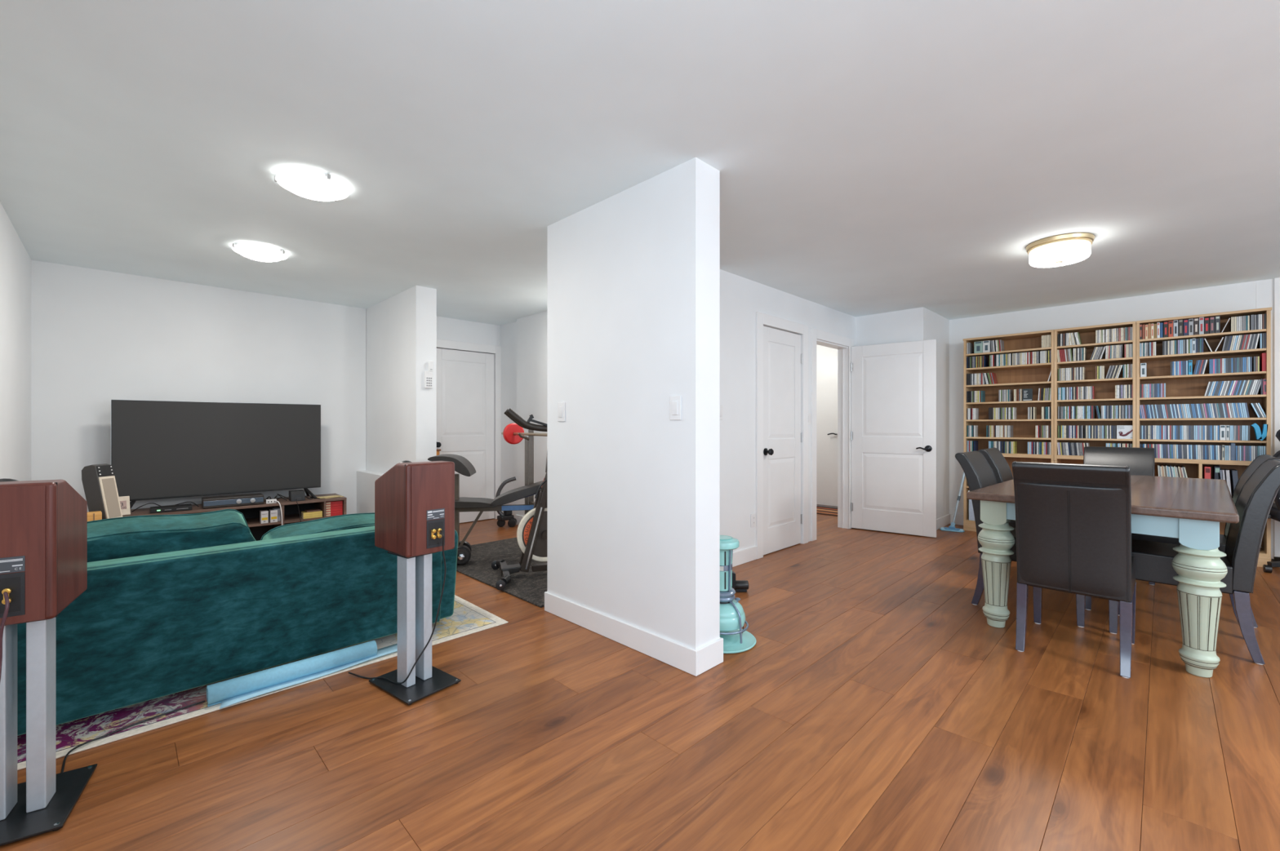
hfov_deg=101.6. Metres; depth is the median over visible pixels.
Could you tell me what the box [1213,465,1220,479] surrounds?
binder
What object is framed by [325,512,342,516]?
book
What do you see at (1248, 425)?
case
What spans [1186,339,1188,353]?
case
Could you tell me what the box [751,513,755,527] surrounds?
wall outlet
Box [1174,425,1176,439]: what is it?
case
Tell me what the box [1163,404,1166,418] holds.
case
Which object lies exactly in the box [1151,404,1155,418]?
case
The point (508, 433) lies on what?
weight plate
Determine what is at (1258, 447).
case
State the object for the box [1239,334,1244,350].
case
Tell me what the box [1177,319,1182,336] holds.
box
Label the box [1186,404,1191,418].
case
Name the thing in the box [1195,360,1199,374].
case
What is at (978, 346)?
box
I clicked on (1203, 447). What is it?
case
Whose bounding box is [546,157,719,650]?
wall partition
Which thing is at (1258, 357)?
case
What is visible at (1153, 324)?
book
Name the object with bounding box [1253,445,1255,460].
case
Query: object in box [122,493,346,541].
media console
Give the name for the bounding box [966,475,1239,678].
dining table
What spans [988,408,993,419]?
box
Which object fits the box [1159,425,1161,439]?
case
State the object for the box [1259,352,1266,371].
book
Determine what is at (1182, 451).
case
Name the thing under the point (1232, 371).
case
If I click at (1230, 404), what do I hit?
case
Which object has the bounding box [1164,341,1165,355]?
case
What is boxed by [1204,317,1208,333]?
box
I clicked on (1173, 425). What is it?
case
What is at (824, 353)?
wall
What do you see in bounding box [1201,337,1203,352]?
case
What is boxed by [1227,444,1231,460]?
case
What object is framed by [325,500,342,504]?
book
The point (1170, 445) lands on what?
case
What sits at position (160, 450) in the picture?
television
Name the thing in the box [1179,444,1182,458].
case
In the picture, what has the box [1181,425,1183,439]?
case
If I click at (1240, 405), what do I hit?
case
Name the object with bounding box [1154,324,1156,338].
book
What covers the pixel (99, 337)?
wall
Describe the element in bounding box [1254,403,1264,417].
case
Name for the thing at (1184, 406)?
case
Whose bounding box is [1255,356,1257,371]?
case
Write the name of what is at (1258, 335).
case
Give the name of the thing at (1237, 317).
case
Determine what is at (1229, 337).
case
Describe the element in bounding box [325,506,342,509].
book
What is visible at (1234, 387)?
case
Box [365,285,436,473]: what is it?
wall column
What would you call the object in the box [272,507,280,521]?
carton
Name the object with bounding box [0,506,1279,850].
floor
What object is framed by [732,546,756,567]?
baseboard
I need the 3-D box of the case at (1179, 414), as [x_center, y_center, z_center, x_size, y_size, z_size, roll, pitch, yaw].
[4.808,-0.127,4.660,0.142,0.125,0.026,0,0,-45]
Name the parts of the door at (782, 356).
knob, panel, panel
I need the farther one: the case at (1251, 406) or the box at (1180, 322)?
the box at (1180, 322)
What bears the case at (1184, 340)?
on the bookcase at (1187, 388)
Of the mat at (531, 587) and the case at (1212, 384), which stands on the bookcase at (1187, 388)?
the case at (1212, 384)
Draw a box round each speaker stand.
[0,617,97,846]
[368,551,461,705]
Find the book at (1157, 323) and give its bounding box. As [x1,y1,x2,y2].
[1156,322,1159,337]
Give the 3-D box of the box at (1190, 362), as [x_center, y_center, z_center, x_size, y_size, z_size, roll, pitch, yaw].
[4.850,-0.507,4.601,0.131,0.128,0.023,0,0,-45]
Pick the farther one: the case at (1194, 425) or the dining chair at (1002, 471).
the case at (1194, 425)
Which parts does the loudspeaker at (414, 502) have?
panel, label plate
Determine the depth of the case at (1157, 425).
4.70 m
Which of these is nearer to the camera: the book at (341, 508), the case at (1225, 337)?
the case at (1225, 337)
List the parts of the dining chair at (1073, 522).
leg, leg, backrest, panel, seat, leg, leg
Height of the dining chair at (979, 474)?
0.977 m
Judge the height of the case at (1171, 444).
0.125 m
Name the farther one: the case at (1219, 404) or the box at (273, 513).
the box at (273, 513)
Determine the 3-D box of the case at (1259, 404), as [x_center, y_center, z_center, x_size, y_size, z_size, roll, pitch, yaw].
[5.142,-0.125,4.321,0.142,0.122,0.050,0,0,-45]
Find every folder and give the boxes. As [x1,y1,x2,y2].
[1220,468,1225,479]
[1223,469,1231,496]
[1229,469,1238,496]
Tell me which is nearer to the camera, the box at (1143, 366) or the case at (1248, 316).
the case at (1248, 316)
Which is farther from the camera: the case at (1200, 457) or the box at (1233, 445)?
the case at (1200, 457)
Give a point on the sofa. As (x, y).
(170, 604)
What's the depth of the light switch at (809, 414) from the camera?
5.18 m
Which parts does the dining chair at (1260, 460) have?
seat, backrest, leg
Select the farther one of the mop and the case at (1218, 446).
the mop
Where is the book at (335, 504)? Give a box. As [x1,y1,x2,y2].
[325,503,342,506]
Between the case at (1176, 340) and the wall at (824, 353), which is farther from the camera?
the wall at (824, 353)
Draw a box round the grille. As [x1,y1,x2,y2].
[102,478,121,518]
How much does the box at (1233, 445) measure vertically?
0.146 m
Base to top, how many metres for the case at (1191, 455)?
0.125 m
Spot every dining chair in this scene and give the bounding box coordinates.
[955,450,1091,627]
[977,448,1015,528]
[1012,461,1136,678]
[1083,446,1155,585]
[1108,459,1279,665]
[1131,454,1279,628]
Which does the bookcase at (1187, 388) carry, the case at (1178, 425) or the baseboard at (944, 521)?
the case at (1178, 425)
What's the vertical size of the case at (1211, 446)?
0.125 m
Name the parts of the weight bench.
post, bar post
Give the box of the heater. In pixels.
[720,535,756,653]
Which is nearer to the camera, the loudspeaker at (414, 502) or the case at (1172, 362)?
the loudspeaker at (414, 502)
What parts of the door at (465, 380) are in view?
knob, panel, panel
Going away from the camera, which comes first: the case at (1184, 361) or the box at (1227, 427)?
the box at (1227, 427)
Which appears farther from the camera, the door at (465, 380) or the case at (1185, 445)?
the door at (465, 380)
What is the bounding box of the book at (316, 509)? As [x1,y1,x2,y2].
[304,508,320,512]
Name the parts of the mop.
mop plate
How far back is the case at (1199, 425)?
4.52 m
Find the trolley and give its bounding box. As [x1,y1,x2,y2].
[495,476,516,527]
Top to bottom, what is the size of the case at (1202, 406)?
0.125 m
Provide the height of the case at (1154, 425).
0.125 m
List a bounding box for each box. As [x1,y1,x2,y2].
[87,511,102,521]
[150,503,191,513]
[966,373,970,385]
[968,490,974,520]
[973,341,982,353]
[982,340,990,352]
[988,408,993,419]
[1140,363,1146,377]
[1163,321,1168,337]
[1168,320,1173,337]
[1173,320,1177,337]
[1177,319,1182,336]
[1182,319,1188,336]
[1187,360,1192,374]
[1188,319,1193,335]
[1191,338,1195,353]
[1193,318,1198,334]
[1198,317,1204,334]
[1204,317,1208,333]
[1208,316,1214,333]
[1214,315,1220,333]
[1219,425,1225,440]
[1220,444,1224,460]
[1225,425,1229,440]
[1229,443,1235,460]
[1249,315,1253,330]
[1262,378,1266,395]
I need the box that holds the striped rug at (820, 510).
[816,506,837,516]
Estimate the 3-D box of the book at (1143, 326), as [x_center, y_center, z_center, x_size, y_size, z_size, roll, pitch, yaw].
[4.636,-0.855,4.802,0.110,0.136,0.018,0,0,-45]
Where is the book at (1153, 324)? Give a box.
[1151,323,1154,338]
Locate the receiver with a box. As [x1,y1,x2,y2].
[201,493,263,509]
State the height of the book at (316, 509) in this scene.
0.012 m
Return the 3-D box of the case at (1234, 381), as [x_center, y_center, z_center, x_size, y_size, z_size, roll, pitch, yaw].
[5.027,-0.315,4.433,0.142,0.124,0.038,0,0,-45]
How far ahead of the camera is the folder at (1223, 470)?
4.43 m
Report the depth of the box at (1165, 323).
4.66 m
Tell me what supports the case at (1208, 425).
on the bookcase at (1187, 388)
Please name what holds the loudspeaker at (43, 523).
on the speaker stand at (42, 804)
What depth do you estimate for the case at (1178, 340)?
4.61 m
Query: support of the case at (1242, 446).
on the bookcase at (1187, 388)
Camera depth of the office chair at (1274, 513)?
4.03 m
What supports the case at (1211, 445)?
on the bookcase at (1187, 388)
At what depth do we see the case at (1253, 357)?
4.31 m
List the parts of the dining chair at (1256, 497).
leg, seat, leg, leg, backrest, panel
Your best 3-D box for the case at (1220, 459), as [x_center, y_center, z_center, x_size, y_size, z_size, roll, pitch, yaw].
[4.979,0.231,4.481,0.142,0.125,0.010,0,-1,-45]
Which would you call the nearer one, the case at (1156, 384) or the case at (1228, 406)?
the case at (1228, 406)
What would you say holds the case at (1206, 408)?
on the bookcase at (1187, 388)
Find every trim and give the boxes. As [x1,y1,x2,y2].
[436,338,501,519]
[1256,280,1257,308]
[1274,277,1279,556]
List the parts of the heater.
rail, fuel tank, dish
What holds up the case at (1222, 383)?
on the bookcase at (1187, 388)
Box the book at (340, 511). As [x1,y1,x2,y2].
[325,510,342,514]
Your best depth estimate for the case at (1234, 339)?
4.38 m
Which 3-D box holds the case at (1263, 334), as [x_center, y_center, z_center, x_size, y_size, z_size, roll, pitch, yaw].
[5.144,-0.693,4.315,0.142,0.125,0.010,0,0,-45]
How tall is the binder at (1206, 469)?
0.312 m
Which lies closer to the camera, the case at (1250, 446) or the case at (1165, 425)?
the case at (1250, 446)
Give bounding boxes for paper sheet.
[316,495,340,498]
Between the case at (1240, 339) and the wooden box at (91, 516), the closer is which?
the wooden box at (91, 516)
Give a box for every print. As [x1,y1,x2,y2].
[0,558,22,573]
[427,510,444,519]
[1022,391,1031,400]
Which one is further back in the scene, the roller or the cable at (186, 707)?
the roller
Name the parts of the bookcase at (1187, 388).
panel, board, panel, panel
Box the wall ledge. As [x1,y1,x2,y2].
[356,470,384,513]
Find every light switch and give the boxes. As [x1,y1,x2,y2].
[557,402,564,422]
[669,395,681,420]
[720,405,722,419]
[808,413,810,425]
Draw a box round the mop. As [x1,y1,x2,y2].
[939,451,968,533]
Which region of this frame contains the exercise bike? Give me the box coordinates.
[491,408,546,591]
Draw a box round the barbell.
[501,432,546,436]
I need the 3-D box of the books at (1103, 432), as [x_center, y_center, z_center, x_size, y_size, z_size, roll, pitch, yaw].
[4.177,-0.309,5.288,0.148,1.206,1.477,0,0,-45]
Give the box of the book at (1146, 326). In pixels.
[1145,324,1148,338]
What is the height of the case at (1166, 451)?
0.125 m
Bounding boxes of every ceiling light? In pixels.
[231,242,288,262]
[274,167,349,201]
[1025,232,1094,267]
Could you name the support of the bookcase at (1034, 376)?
on the floor
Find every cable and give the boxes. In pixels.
[0,592,9,682]
[60,700,204,773]
[131,502,199,511]
[274,501,282,525]
[348,530,446,684]
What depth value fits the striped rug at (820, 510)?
6.99 m
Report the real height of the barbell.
0.025 m
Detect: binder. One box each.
[1203,465,1210,479]
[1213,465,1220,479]
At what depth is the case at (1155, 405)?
4.71 m
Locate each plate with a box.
[426,518,444,549]
[502,423,524,444]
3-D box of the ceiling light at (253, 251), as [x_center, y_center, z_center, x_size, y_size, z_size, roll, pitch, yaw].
[-2.676,-1.208,3.685,0.325,0.073,0.320,0,0,-6]
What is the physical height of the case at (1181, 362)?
0.125 m
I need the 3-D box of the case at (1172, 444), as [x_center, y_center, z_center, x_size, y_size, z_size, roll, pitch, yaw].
[4.785,0.231,4.678,0.142,0.125,0.010,0,-2,-45]
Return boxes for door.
[436,348,494,523]
[763,326,802,555]
[816,360,837,506]
[850,339,936,537]
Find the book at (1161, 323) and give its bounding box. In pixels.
[1160,322,1163,337]
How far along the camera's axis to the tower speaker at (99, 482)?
3.49 m
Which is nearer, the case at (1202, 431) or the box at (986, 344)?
the case at (1202, 431)
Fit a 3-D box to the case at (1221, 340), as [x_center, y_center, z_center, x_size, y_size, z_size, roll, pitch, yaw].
[4.975,-0.690,4.487,0.142,0.120,0.052,0,0,-45]
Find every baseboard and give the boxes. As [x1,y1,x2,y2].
[515,515,523,525]
[544,591,723,676]
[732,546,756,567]
[936,514,950,530]
[950,514,963,525]
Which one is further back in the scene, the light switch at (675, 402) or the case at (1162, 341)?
the case at (1162, 341)
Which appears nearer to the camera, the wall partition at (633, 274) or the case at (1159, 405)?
the wall partition at (633, 274)
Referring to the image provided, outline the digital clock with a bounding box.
[119,496,130,515]
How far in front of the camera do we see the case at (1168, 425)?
4.65 m
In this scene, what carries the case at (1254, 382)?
on the bookcase at (1187, 388)
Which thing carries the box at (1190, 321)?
on the bookcase at (1187, 388)
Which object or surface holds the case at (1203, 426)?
on the bookcase at (1187, 388)
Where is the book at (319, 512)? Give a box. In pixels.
[301,511,322,515]
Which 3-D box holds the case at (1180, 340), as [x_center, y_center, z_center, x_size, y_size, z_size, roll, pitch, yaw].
[4.814,-0.693,4.649,0.142,0.125,0.010,0,0,-45]
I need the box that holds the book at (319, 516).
[301,515,322,519]
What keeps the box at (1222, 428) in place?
on the bookcase at (1187, 388)
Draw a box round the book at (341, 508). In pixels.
[325,507,342,511]
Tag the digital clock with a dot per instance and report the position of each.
(124, 500)
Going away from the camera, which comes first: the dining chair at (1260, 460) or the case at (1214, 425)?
the dining chair at (1260, 460)
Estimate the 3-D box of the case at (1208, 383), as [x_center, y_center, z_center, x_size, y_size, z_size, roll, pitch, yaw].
[4.929,-0.315,4.537,0.142,0.124,0.037,0,0,-45]
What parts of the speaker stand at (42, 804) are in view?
post, post, plate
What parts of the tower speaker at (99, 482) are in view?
control panel, grille frame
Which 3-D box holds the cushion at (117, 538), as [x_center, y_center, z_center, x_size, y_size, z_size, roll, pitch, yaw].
[-2.163,0.586,2.232,0.860,0.382,0.190,-2,-2,-45]
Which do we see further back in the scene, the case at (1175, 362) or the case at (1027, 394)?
the case at (1027, 394)
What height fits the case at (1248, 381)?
0.124 m
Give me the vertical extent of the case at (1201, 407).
0.125 m
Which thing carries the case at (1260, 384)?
on the bookcase at (1187, 388)
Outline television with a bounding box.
[111,400,320,508]
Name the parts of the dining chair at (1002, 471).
backrest, seat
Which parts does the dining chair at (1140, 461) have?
backrest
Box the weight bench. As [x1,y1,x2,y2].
[427,430,542,565]
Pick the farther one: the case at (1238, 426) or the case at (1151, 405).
the case at (1151, 405)
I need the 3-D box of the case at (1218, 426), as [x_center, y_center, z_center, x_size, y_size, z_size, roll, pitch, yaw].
[4.973,0.062,4.492,0.142,0.125,0.010,0,0,-45]
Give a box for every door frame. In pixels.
[755,311,808,559]
[810,328,853,541]
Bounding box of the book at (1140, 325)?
[1139,324,1142,339]
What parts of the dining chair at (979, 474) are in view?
backrest, leg, seat, leg, leg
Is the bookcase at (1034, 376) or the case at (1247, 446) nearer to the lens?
the case at (1247, 446)
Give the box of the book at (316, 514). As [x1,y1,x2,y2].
[301,513,322,516]
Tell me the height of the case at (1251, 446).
0.125 m
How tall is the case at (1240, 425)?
0.125 m
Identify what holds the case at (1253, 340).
on the bookcase at (1187, 388)
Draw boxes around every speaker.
[81,463,122,519]
[288,489,305,502]
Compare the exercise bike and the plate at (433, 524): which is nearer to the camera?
the plate at (433, 524)
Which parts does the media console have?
power strip, upright panel, upright panel, upright panel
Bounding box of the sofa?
[17,509,457,736]
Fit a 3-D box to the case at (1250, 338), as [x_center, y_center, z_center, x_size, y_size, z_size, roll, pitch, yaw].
[5.094,-0.693,4.370,0.142,0.125,0.029,0,0,-45]
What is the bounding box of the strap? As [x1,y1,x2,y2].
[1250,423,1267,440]
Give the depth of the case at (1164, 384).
4.67 m
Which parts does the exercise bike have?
fork blade, fork blade, frame, brake lever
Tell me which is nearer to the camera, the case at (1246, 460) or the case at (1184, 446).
the case at (1246, 460)
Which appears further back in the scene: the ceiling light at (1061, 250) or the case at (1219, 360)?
the case at (1219, 360)
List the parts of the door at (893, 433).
panel, panel, handle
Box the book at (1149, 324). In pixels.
[1148,323,1151,338]
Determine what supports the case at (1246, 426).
on the bookcase at (1187, 388)
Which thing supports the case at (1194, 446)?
on the bookcase at (1187, 388)
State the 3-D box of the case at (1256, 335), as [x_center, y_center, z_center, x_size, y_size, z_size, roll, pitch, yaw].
[5.117,-0.693,4.348,0.142,0.125,0.029,0,0,-45]
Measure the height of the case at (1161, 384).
0.125 m
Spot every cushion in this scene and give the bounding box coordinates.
[87,510,256,562]
[262,514,374,540]
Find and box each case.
[1022,388,1032,400]
[1116,425,1133,439]
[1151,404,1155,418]
[1152,404,1156,418]
[1154,342,1155,355]
[1154,383,1155,397]
[1154,425,1155,439]
[1154,444,1155,457]
[1155,383,1157,397]
[1155,404,1158,418]
[1155,404,1159,418]
[1155,425,1157,439]
[1155,444,1158,457]
[1157,383,1159,397]
[1157,404,1161,418]
[1157,425,1159,439]
[1157,444,1159,457]
[1159,383,1160,397]
[1159,404,1163,418]
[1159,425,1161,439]
[1159,444,1161,458]
[1160,383,1162,397]
[1160,444,1163,458]
[1161,404,1164,418]
[1161,425,1163,439]
[1162,341,1164,355]
[1162,383,1164,397]
[1162,444,1164,458]
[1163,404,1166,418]
[1163,425,1164,439]
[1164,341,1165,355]
[1164,383,1165,397]
[1164,404,1168,418]
[1164,425,1166,439]
[1164,444,1166,458]
[1165,341,1167,355]
[1165,444,1168,458]
[1166,404,1170,418]
[1166,425,1168,439]
[1167,341,1168,355]
[1167,444,1169,458]
[1168,341,1171,355]
[1168,404,1172,418]
[1168,425,1169,439]
[1168,444,1171,458]
[1169,404,1173,418]
[1169,425,1171,439]
[1170,340,1173,354]
[1170,361,1172,375]
[1170,444,1173,458]
[1171,404,1175,418]
[1171,425,1173,439]
[1172,361,1173,375]
[1172,444,1174,458]
[1173,340,1174,354]
[1173,361,1175,375]
[1173,404,1177,418]
[1173,425,1174,439]
[1173,444,1176,458]
[1174,340,1176,354]
[1174,404,1178,418]
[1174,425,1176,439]
[1175,361,1177,375]
[1175,444,1177,458]
[1176,340,1177,354]
[1176,404,1180,418]
[1176,425,1177,439]
[1177,340,1179,354]
[1177,361,1178,375]
[1177,404,1182,418]
[1177,425,1179,439]
[1177,444,1180,458]
[1178,361,1181,375]
[1179,339,1181,354]
[1179,425,1181,439]
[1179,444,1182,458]
[1180,360,1182,375]
[1180,404,1184,418]
[1181,339,1182,354]
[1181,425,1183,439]
[1181,444,1183,458]
[1182,339,1185,353]
[1182,360,1184,375]
[1182,404,1186,418]
[1182,425,1185,439]
[1182,444,1185,458]
[1183,404,1187,418]
[1184,339,1186,353]
[1184,360,1186,375]
[1185,404,1189,418]
[1185,425,1186,439]
[1185,444,1186,459]
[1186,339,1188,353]
[1186,360,1187,374]
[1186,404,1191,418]
[1186,425,1188,439]
[1186,444,1188,459]
[1188,339,1190,353]
[1188,404,1192,417]
[1188,425,1190,439]
[1188,444,1191,459]
[1190,338,1191,353]
[1190,404,1195,417]
[1190,425,1191,439]
[1190,444,1192,459]
[1191,425,1194,439]
[1191,444,1194,459]
[1192,360,1198,374]
[1192,404,1196,417]
[1193,444,1195,459]
[1194,404,1198,417]
[1194,425,1195,439]
[1195,338,1197,352]
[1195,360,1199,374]
[1195,404,1199,417]
[1195,425,1197,439]
[1195,444,1197,459]
[1196,360,1202,374]
[1197,338,1199,352]
[1197,425,1199,439]
[1197,444,1199,459]
[1198,360,1204,374]
[1198,404,1201,417]
[1199,425,1200,439]
[1199,444,1201,459]
[1200,337,1201,352]
[1200,360,1205,374]
[1200,404,1204,417]
[1200,425,1203,439]
[1200,444,1203,459]
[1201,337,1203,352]
[1201,404,1205,417]
[1202,360,1207,373]
[1202,425,1204,439]
[1202,444,1204,459]
[1203,338,1212,351]
[1203,404,1207,417]
[1204,382,1210,395]
[1204,425,1206,439]
[1204,444,1206,459]
[1205,403,1209,417]
[1206,382,1212,395]
[1206,425,1208,439]
[1206,444,1208,459]
[1207,403,1211,417]
[1208,359,1211,373]
[1208,382,1213,395]
[1208,403,1213,417]
[1208,425,1209,439]
[1208,444,1210,459]
[1209,381,1216,395]
[1209,425,1212,439]
[1209,444,1212,459]
[1210,403,1214,417]
[1211,359,1213,373]
[1211,444,1213,460]
[1212,381,1217,395]
[1212,403,1217,417]
[1212,425,1213,439]
[1213,359,1214,373]
[1213,381,1220,395]
[1213,425,1215,439]
[1213,444,1216,460]
[1214,337,1223,351]
[1214,359,1216,373]
[1214,403,1218,417]
[1214,444,1217,460]
[1215,381,1222,395]
[1215,425,1217,439]
[1216,359,1217,373]
[1216,403,1220,417]
[1217,359,1220,373]
[1217,381,1223,395]
[1217,403,1222,417]
[1217,425,1219,439]
[1217,444,1219,460]
[1218,444,1222,460]
[1219,381,1226,395]
[1219,403,1224,417]
[1220,358,1222,373]
[1221,336,1226,351]
[1221,381,1227,395]
[1222,358,1223,373]
[1222,403,1226,417]
[1223,336,1228,351]
[1223,358,1225,373]
[1223,381,1229,395]
[1223,403,1228,417]
[1224,444,1226,460]
[1225,336,1231,351]
[1225,358,1227,373]
[1225,381,1231,395]
[1225,444,1228,460]
[1226,380,1233,395]
[1226,403,1230,417]
[1227,336,1232,351]
[1227,358,1229,373]
[1227,403,1231,417]
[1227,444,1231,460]
[1229,316,1232,332]
[1229,335,1234,351]
[1229,358,1231,373]
[1229,380,1235,395]
[1229,403,1234,417]
[1229,425,1231,440]
[1231,335,1236,351]
[1231,358,1233,373]
[1231,380,1237,395]
[1231,403,1235,417]
[1231,425,1233,440]
[1232,316,1235,331]
[1232,357,1235,373]
[1232,380,1239,395]
[1233,335,1238,350]
[1233,403,1237,417]
[1233,425,1235,440]
[1234,316,1236,331]
[1235,335,1239,350]
[1235,357,1236,373]
[1235,380,1241,395]
[1235,403,1239,417]
[1235,425,1237,440]
[1235,445,1237,460]
[1236,316,1238,331]
[1236,335,1242,350]
[1236,357,1239,372]
[1237,380,1244,395]
[1237,403,1241,417]
[1237,425,1239,440]
[1237,445,1239,461]
[1238,316,1239,331]
[1238,357,1240,372]
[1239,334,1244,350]
[1239,380,1245,395]
[1239,403,1244,417]
[1239,445,1241,461]
[1240,315,1242,331]
[1240,334,1246,350]
[1240,357,1242,372]
[1240,380,1247,395]
[1240,403,1245,417]
[1240,425,1241,440]
[1241,425,1244,440]
[1241,445,1243,461]
[1242,315,1244,330]
[1242,334,1248,350]
[1242,357,1244,372]
[1243,380,1249,395]
[1243,403,1247,417]
[1243,445,1245,461]
[1244,315,1245,330]
[1244,334,1249,349]
[1244,357,1246,372]
[1244,380,1252,395]
[1244,403,1249,417]
[1244,425,1245,440]
[1244,445,1247,461]
[1245,315,1248,330]
[1245,425,1248,440]
[1246,334,1252,349]
[1246,356,1248,372]
[1247,380,1253,395]
[1247,445,1248,461]
[1248,315,1249,330]
[1248,333,1253,349]
[1248,356,1249,372]
[1248,379,1255,395]
[1248,403,1259,417]
[1248,425,1249,440]
[1248,445,1251,461]
[1249,356,1252,372]
[1250,333,1255,349]
[1251,379,1257,395]
[1251,445,1253,461]
[1252,333,1257,349]
[1252,356,1255,372]
[1253,315,1256,329]
[1253,379,1260,395]
[1253,403,1262,417]
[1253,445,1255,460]
[1254,333,1259,349]
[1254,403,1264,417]
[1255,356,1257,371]
[1255,379,1261,395]
[1256,315,1257,329]
[1256,445,1259,457]
[1257,314,1260,329]
[1257,333,1262,348]
[1257,356,1259,371]
[1257,403,1266,417]
[1258,378,1262,395]
[1260,314,1262,329]
[1262,314,1264,328]
[1262,333,1264,348]
[1262,445,1265,454]
[1264,313,1266,328]
[1264,333,1266,348]
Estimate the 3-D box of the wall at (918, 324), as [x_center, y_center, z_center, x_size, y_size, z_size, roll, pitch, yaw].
[3.101,-0.044,6.106,1.065,2.400,0.710,0,0,-45]
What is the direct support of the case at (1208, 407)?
on the bookcase at (1187, 388)
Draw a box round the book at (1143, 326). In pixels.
[1142,324,1145,339]
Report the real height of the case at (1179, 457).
0.125 m
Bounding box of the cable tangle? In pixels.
[264,493,288,502]
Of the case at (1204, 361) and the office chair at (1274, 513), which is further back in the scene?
the case at (1204, 361)
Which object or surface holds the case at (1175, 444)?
on the bookcase at (1187, 388)
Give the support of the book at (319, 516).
on the media console
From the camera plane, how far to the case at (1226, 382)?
4.42 m
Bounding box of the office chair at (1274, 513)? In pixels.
[1262,430,1279,573]
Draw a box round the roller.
[731,571,748,592]
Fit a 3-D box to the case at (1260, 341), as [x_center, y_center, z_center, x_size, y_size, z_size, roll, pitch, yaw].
[5.137,-0.693,4.325,0.142,0.125,0.010,0,0,-45]
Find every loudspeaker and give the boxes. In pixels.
[0,479,87,626]
[374,461,454,557]
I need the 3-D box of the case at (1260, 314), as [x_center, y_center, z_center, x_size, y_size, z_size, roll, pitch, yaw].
[5.139,-0.850,4.325,0.142,0.125,0.010,0,0,-45]
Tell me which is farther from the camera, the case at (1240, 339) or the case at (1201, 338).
the case at (1201, 338)
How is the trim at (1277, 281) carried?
attached to the wall at (1237, 296)
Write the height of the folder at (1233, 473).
0.291 m
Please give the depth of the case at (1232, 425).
4.39 m
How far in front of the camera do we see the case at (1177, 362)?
4.61 m
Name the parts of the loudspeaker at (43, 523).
binding post, binding post, label plate, panel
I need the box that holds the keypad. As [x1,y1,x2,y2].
[424,361,432,388]
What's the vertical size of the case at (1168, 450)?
0.125 m
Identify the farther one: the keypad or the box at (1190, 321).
the keypad
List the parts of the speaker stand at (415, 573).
post, plate, plate, post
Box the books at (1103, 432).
[966,326,1154,455]
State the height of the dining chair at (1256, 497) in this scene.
0.977 m
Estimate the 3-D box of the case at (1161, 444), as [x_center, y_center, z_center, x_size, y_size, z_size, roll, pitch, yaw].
[4.733,0.231,4.733,0.142,0.125,0.010,0,-2,-45]
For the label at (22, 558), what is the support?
on the loudspeaker at (43, 523)
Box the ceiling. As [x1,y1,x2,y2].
[0,0,1279,325]
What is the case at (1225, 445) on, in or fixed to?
on the bookcase at (1187, 388)
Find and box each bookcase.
[963,329,1053,532]
[1053,321,1136,464]
[1136,307,1271,567]
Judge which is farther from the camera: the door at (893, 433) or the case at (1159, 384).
the door at (893, 433)
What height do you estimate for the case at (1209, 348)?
0.121 m
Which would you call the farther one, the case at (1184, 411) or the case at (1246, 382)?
the case at (1184, 411)
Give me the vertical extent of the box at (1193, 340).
0.128 m
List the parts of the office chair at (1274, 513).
arm, seat, backrest, arm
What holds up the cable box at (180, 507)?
on the media console
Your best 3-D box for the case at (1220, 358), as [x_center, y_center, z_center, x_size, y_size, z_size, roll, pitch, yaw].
[4.981,-0.506,4.479,0.142,0.125,0.010,0,0,-45]
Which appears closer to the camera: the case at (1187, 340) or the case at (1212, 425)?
the case at (1212, 425)
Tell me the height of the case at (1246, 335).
0.125 m
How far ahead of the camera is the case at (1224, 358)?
4.42 m
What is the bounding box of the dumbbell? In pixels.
[457,541,471,564]
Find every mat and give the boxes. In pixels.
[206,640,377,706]
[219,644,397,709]
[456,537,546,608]
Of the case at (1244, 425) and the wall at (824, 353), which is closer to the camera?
the case at (1244, 425)
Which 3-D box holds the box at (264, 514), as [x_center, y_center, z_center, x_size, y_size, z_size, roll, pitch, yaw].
[-3.299,0.800,4.579,0.052,0.105,0.081,0,0,-43]
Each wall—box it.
[0,202,31,481]
[31,260,365,515]
[436,315,500,519]
[500,311,546,520]
[720,269,855,552]
[816,344,837,508]
[855,306,949,519]
[949,279,1274,559]
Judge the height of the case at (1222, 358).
0.125 m
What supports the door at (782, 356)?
attached to the wall at (740, 298)
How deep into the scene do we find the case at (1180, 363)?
4.60 m
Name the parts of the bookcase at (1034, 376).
panel, panel, board, panel, panel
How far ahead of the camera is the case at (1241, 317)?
4.35 m
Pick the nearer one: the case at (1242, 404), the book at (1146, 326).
the case at (1242, 404)
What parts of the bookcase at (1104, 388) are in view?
panel, panel, panel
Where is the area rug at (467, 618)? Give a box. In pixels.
[17,595,508,770]
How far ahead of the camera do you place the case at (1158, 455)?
4.70 m
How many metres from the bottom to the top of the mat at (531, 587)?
0.012 m

